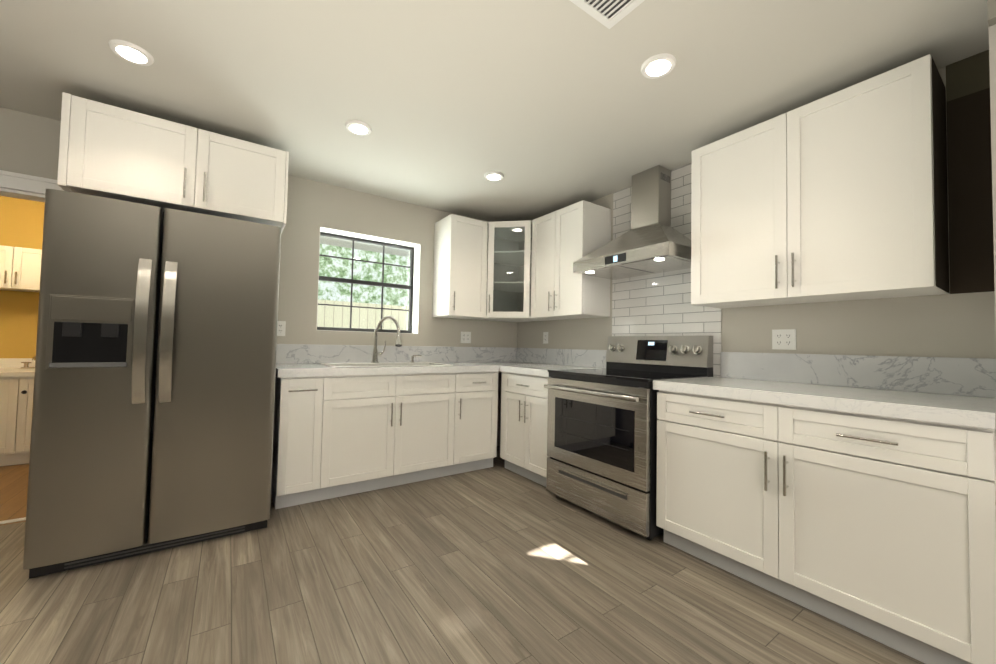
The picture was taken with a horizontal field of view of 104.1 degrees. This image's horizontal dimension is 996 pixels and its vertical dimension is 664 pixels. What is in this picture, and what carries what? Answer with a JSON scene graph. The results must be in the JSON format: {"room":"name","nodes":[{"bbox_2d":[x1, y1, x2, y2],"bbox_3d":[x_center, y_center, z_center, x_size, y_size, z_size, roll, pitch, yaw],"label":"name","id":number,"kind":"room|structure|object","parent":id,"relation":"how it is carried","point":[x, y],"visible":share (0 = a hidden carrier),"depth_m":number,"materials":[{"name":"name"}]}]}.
{"room":"kitchen","nodes":[
{"label":"kitchen","id":0,"kind":"room"},
{"bbox_2d":[0,196,44,357],"bbox_3d":[-4.370,-0.075,3.814,3.240,2.420,0.120,2,-2,-35],"label":"wall","id":1,"kind":"structure","parent":0,"point":[21,223],"depth_m":3.65,"materials":[{"name":"yellow paint"}]},
{"bbox_2d":[0,245,41,292],"bbox_3d":[-4.555,-0.577,3.417,1.010,0.370,0.336,2,-2,-35],"label":"upper cabinet","id":2,"kind":"object","parent":1,"relation":"attached to","point":[20,268],"visible":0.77,"depth_m":3.47,"materials":[{"name":"beige wood"}]},
{"bbox_2d":[0,107,517,445],"bbox_3d":[-2.439,-0.076,2.621,6.620,2.420,0.120,2,-2,-35],"label":"wall","id":3,"kind":"structure","parent":0,"point":[29,144],"depth_m":3.23,"materials":[{"name":"grey paint"}]},
{"bbox_2d":[0,170,63,201],"bbox_3d":[-3.185,0.078,2.084,1.375,2.045,0.148,2,-2,-35],"label":"door frame","id":4,"kind":"structure","parent":3,"relation":"attached to","point":[23,183],"depth_m":2.30,"materials":[{"name":"white wood"}]},
{"bbox_2d":[57,92,288,232],"bbox_3d":[-1.953,-0.949,2.482,1.010,0.473,0.686,2,-2,-35],"label":"upper cabinet","id":5,"kind":"object","parent":3,"relation":"attached to","point":[110,151],"visible":0.96,"depth_m":2.18,"materials":[{"name":"white wood"}]},
{"bbox_2d":[277,321,285,335],"bbox_3d":[-1.708,-0.028,3.047,0.072,0.118,0.008,2,-2,-35],"label":"outlet","id":6,"kind":"object","parent":3,"relation":"attached to","point":[281,327],"visible":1,"depth_m":3.05,"materials":[{"name":"white plastic"}]},
{"bbox_2d":[316,227,420,333],"bbox_3d":[-1.177,-0.428,3.549,0.895,0.865,0.200,2,-2,-35],"label":"window","id":7,"kind":"structure","parent":3,"relation":"in","point":[413,287],"depth_m":3.62,"materials":[{"name":"white"}]},
{"bbox_2d":[276,344,515,363],"bbox_3d":[-0.781,0.211,3.675,2.386,0.155,0.021,2,-2,-35],"label":"backsplash","id":8,"kind":"structure","parent":3,"relation":"attached to","point":[300,353],"depth_m":3.51,"materials":[{"name":"stone"}]},
{"bbox_2d":[432,214,486,318],"bbox_3d":[-0.360,-0.605,3.759,0.395,0.925,0.386,2,-2,-35],"label":"upper cabinet","id":9,"kind":"object","parent":3,"relation":"attached to","point":[460,266],"visible":1,"depth_m":3.64,"materials":[{"name":"white wood"}]},
{"bbox_2d":[461,332,470,342],"bbox_3d":[-0.331,0.056,3.997,0.118,0.118,0.008,2,-2,-35],"label":"electrical outlet","id":10,"kind":"object","parent":3,"relation":"attached to","point":[465,337],"visible":1,"depth_m":4.00,"materials":[{"name":"white plastic"}]},
{"bbox_2d":[473,220,551,321],"bbox_3d":[0.145,-0.590,3.946,0.656,0.928,0.652,2,-2,-35],"label":"upper cabinet","id":11,"kind":"object","parent":3,"relation":"attached to","point":[508,271],"visible":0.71,"depth_m":3.75,"materials":[{"name":"white wood"}]},
{"bbox_2d":[0,446,924,663],"bbox_3d":[-0.923,1.112,0.351,6.620,0.054,9.700,2,-2,-35],"label":"floor","id":12,"kind":"structure","parent":0,"point":[498,562],"depth_m":1.68,"materials":[{"name":"brown wood"}]},
{"bbox_2d":[0,358,34,465],"bbox_3d":[-4.472,0.675,3.272,1.090,0.880,0.628,2,-2,-35],"label":"base cabinet","id":13,"kind":"object","parent":12,"relation":"on","point":[16,392],"visible":0.6,"depth_m":3.25,"materials":[{"name":"beige wood"}]},
{"bbox_2d":[21,355,35,368],"bbox_3d":[-4.266,0.274,3.589,0.210,0.130,0.158,2,-2,-35],"label":"faucet","id":14,"kind":"object","parent":13,"relation":"on","point":[26,365],"visible":0.42,"depth_m":3.57,"materials":[{"name":"silver metal"}]},
{"bbox_2d":[23,189,280,578],"bbox_3d":[-1.907,0.250,2.318,0.945,1.769,0.912,2,-2,-35],"label":"refrigerator","id":15,"kind":"object","parent":12,"relation":"on","point":[152,426],"visible":1,"depth_m":1.94,"materials":[{"name":"silver metal"}]},
{"bbox_2d":[271,376,334,508],"bbox_3d":[-1.452,0.731,2.824,0.312,0.860,0.638,2,-2,-35],"label":"base cabinet","id":16,"kind":"object","parent":12,"relation":"on","point":[304,407],"depth_m":2.58,"materials":[{"name":"white wood"}]},
{"bbox_2d":[331,372,462,497],"bbox_3d":[-0.953,0.752,3.169,1.119,0.860,0.638,2,-2,-35],"label":"base cabinet","id":17,"kind":"object","parent":12,"relation":"on","point":[336,436],"depth_m":2.91,"materials":[{"name":"white wood"}]},
{"bbox_2d":[276,362,555,376],"bbox_3d":[-0.590,0.309,3.413,2.408,0.052,0.663,2,-2,-35],"label":"countertop","id":18,"kind":"structure","parent":17,"relation":"on","point":[300,370],"depth_m":2.89,"materials":[{"name":"stone"}]},
{"bbox_2d":[371,316,401,362],"bbox_3d":[-0.950,0.064,3.339,0.263,0.404,0.089,1,-2,2],"label":"faucet","id":19,"kind":"object","parent":18,"relation":"on","point":[376,353],"visible":1,"depth_m":3.32,"materials":[{"name":"silver metal"}]},
{"bbox_2d":[321,362,452,366],"bbox_3d":[-0.901,0.289,3.188,0.940,0.052,0.485,2,-2,-35],"label":"sink","id":20,"kind":"object","parent":18,"relation":"in","point":[390,364],"visible":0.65,"depth_m":3.23,"materials":[{"name":"silver metal"}]},
{"bbox_2d":[410,355,421,362],"bbox_3d":[-0.747,0.242,3.528,0.097,0.069,0.052,2,-2,-35],"label":"soap dispenser","id":21,"kind":"object","parent":20,"relation":"on","point":[412,359],"visible":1,"depth_m":3.51,"materials":[{"name":"silver metal"}]},
{"bbox_2d":[463,371,497,472],"bbox_3d":[-0.380,0.777,3.564,0.501,0.860,0.638,2,-2,-35],"label":"base cabinet","id":22,"kind":"object","parent":12,"relation":"on","point":[480,389],"depth_m":3.35,"materials":[{"name":"white wood"}]},
{"bbox_2d":[500,372,548,486],"bbox_3d":[0.465,0.786,3.345,0.716,0.860,0.683,2,-2,-35],"label":"base cabinet","id":23,"kind":"object","parent":12,"relation":"on","point":[523,433],"visible":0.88,"depth_m":3.15,"materials":[{"name":"white wood"}]},
{"bbox_2d":[499,365,597,376],"bbox_3d":[0.488,0.329,3.352,0.703,0.052,0.664,2,-2,-35],"label":"countertop","id":24,"kind":"structure","parent":23,"relation":"on","point":[538,370],"depth_m":3.23,"materials":[{"name":"stone"}]},
{"bbox_2d":[544,336,712,540],"bbox_3d":[0.868,0.610,2.693,0.787,1.185,0.836,2,-2,-35],"label":"range","id":25,"kind":"object","parent":12,"relation":"on","point":[602,441],"visible":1,"depth_m":2.49,"materials":[{"name":"silver metal"}]},
{"bbox_2d":[656,390,995,663],"bbox_3d":[1.483,0.757,1.872,0.716,0.860,1.175,2,-2,-35],"label":"base cabinet","id":26,"kind":"object","parent":12,"relation":"on","point":[881,529],"visible":0.98,"depth_m":1.51,"materials":[{"name":"white wood"}]},
{"bbox_2d":[653,377,995,429],"bbox_3d":[1.496,0.300,1.894,0.703,0.052,1.189,2,-2,-35],"label":"countertop","id":27,"kind":"structure","parent":26,"relation":"on","point":[971,411],"depth_m":1.60,"materials":[{"name":"stone"}]},
{"bbox_2d":[0,0,988,256],"bbox_3d":[-0.873,-1.355,0.433,6.620,0.050,9.700,2,-2,-35],"label":"ceiling","id":28,"kind":"structure","parent":0,"point":[546,106],"depth_m":1.91,"materials":[{"name":"white paint"}]},
{"bbox_2d":[108,39,153,65],"bbox_3d":[-1.702,-1.293,1.805,0.156,0.014,0.156,2,-2,-35],"label":"recessed light","id":29,"kind":"object","parent":28,"relation":"in","point":[130,52],"visible":1,"depth_m":1.79,"materials":[{"name":"white plastic"}]},
{"bbox_2d":[345,120,371,135],"bbox_3d":[-0.860,-1.257,2.398,0.156,0.014,0.156,2,-2,-35],"label":"recessed light","id":30,"kind":"object","parent":28,"relation":"in","point":[356,127],"visible":1,"depth_m":2.38,"materials":[{"name":"white plastic"}]},
{"bbox_2d":[484,171,503,180],"bbox_3d":[-0.031,-1.218,3.044,0.156,0.014,0.156,2,-2,-35],"label":"recessed light","id":31,"kind":"object","parent":28,"relation":"in","point":[494,176],"visible":1,"depth_m":3.03,"materials":[{"name":"white plastic"}]},
{"bbox_2d":[570,0,644,28],"bbox_3d":[0.364,-1.267,1.418,0.380,0.010,0.205,2,-2,-35],"label":"ceiling vent","id":32,"kind":"object","parent":28,"relation":"in","point":[608,14],"visible":1,"depth_m":1.51,"materials":[{"name":"white metal"}]},
{"bbox_2d":[641,53,675,78],"bbox_3d":[0.752,-1.244,1.823,0.156,0.014,0.156,2,-2,-35],"label":"recessed light","id":33,"kind":"object","parent":28,"relation":"in","point":[658,66],"visible":1,"depth_m":1.81,"materials":[{"name":"white plastic"}]},
{"bbox_2d":[517,50,995,358],"bbox_3d":[1.222,0.010,3.032,0.124,2.420,3.365,2,-2,-35],"label":"wall","id":34,"kind":"structure","parent":0,"point":[961,325],"depth_m":1.78,"materials":[{"name":"grey paint"}]},
{"bbox_2d":[543,332,547,343],"bbox_3d":[0.488,0.060,3.982,0.008,0.118,0.072,2,-2,-35],"label":"outlet","id":35,"kind":"object","parent":34,"relation":"attached to","point":[545,337],"visible":1,"depth_m":3.98,"materials":[{"name":"white plastic"}]},
{"bbox_2d":[516,348,606,367],"bbox_3d":[0.570,0.243,3.840,0.021,0.155,1.284,2,-2,-35],"label":"backsplash","id":36,"kind":"structure","parent":34,"relation":"attached to","point":[584,358],"depth_m":3.73,"materials":[{"name":"stone"}]},
{"bbox_2d":[531,200,610,319],"bbox_3d":[0.626,-0.597,3.489,0.386,0.930,0.645,2,-2,-35],"label":"upper cabinet","id":37,"kind":"object","parent":34,"relation":"attached to","point":[564,239],"visible":1,"depth_m":3.31,"materials":[{"name":"white wood"}]},
{"bbox_2d":[573,165,690,279],"bbox_3d":[1.018,-0.830,2.831,0.494,0.759,0.800,2,-2,-35],"label":"range hood","id":38,"kind":"object","parent":34,"relation":"attached to","point":[652,241],"visible":0.98,"depth_m":2.81,"materials":[{"name":"silver metal"}]},
{"bbox_2d":[612,163,720,376],"bbox_3d":[1.229,-0.424,2.941,0.007,1.555,0.887,2,-2,-35],"label":"tile backsplash","id":39,"kind":"structure","parent":34,"relation":"attached to","point":[657,304],"depth_m":2.89,"materials":[{"name":"white tile"}]},
{"bbox_2d":[772,329,795,349],"bbox_3d":[1.671,0.044,2.270,0.008,0.118,0.118,2,-2,-35],"label":"electrical outlet","id":40,"kind":"object","parent":34,"relation":"attached to","point":[783,339],"visible":1,"depth_m":2.27,"materials":[{"name":"white plastic"}]},
{"bbox_2d":[691,54,948,308],"bbox_3d":[1.604,-0.647,2.071,0.391,0.955,1.002,2,-2,-35],"label":"upper cabinet","id":41,"kind":"object","parent":34,"relation":"attached to","point":[841,195],"visible":1,"depth_m":1.84,"materials":[{"name":"white wood"}]},
{"bbox_2d":[720,352,995,397],"bbox_3d":[1.791,0.203,2.075,0.021,0.165,1.149,2,-2,-35],"label":"backsplash","id":42,"kind":"structure","parent":34,"relation":"attached to","point":[976,377],"depth_m":1.94,"materials":[{"name":"stone"}]},
{"bbox_2d":[989,24,995,327],"bbox_3d":[3.088,-0.062,-0.236,0.775,2.420,4.135,2,-2,-35],"label":"wall","id":43,"kind":"structure","parent":0,"point":[992,47],"depth_m":1.26,"materials":[{"name":"grey paint"}]},
{"bbox_2d":[987,0,995,26],"bbox_3d":[2.744,-1.159,-0.392,0.044,0.249,4.034,2,-2,-35],"label":"beam","id":44,"kind":"structure","parent":43,"relation":"attached to","point":[991,9],"depth_m":1.25,"materials":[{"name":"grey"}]},
{"label":"outside","id":45,"kind":"structure","parent":0,"visible":0},
{"bbox_2d":[317,244,409,329],"bbox_3d":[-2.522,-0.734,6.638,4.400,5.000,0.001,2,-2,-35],"label":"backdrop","id":46,"kind":"structure","parent":45,"point":[357,301],"depth_m":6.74,"materials":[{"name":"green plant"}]}
]}

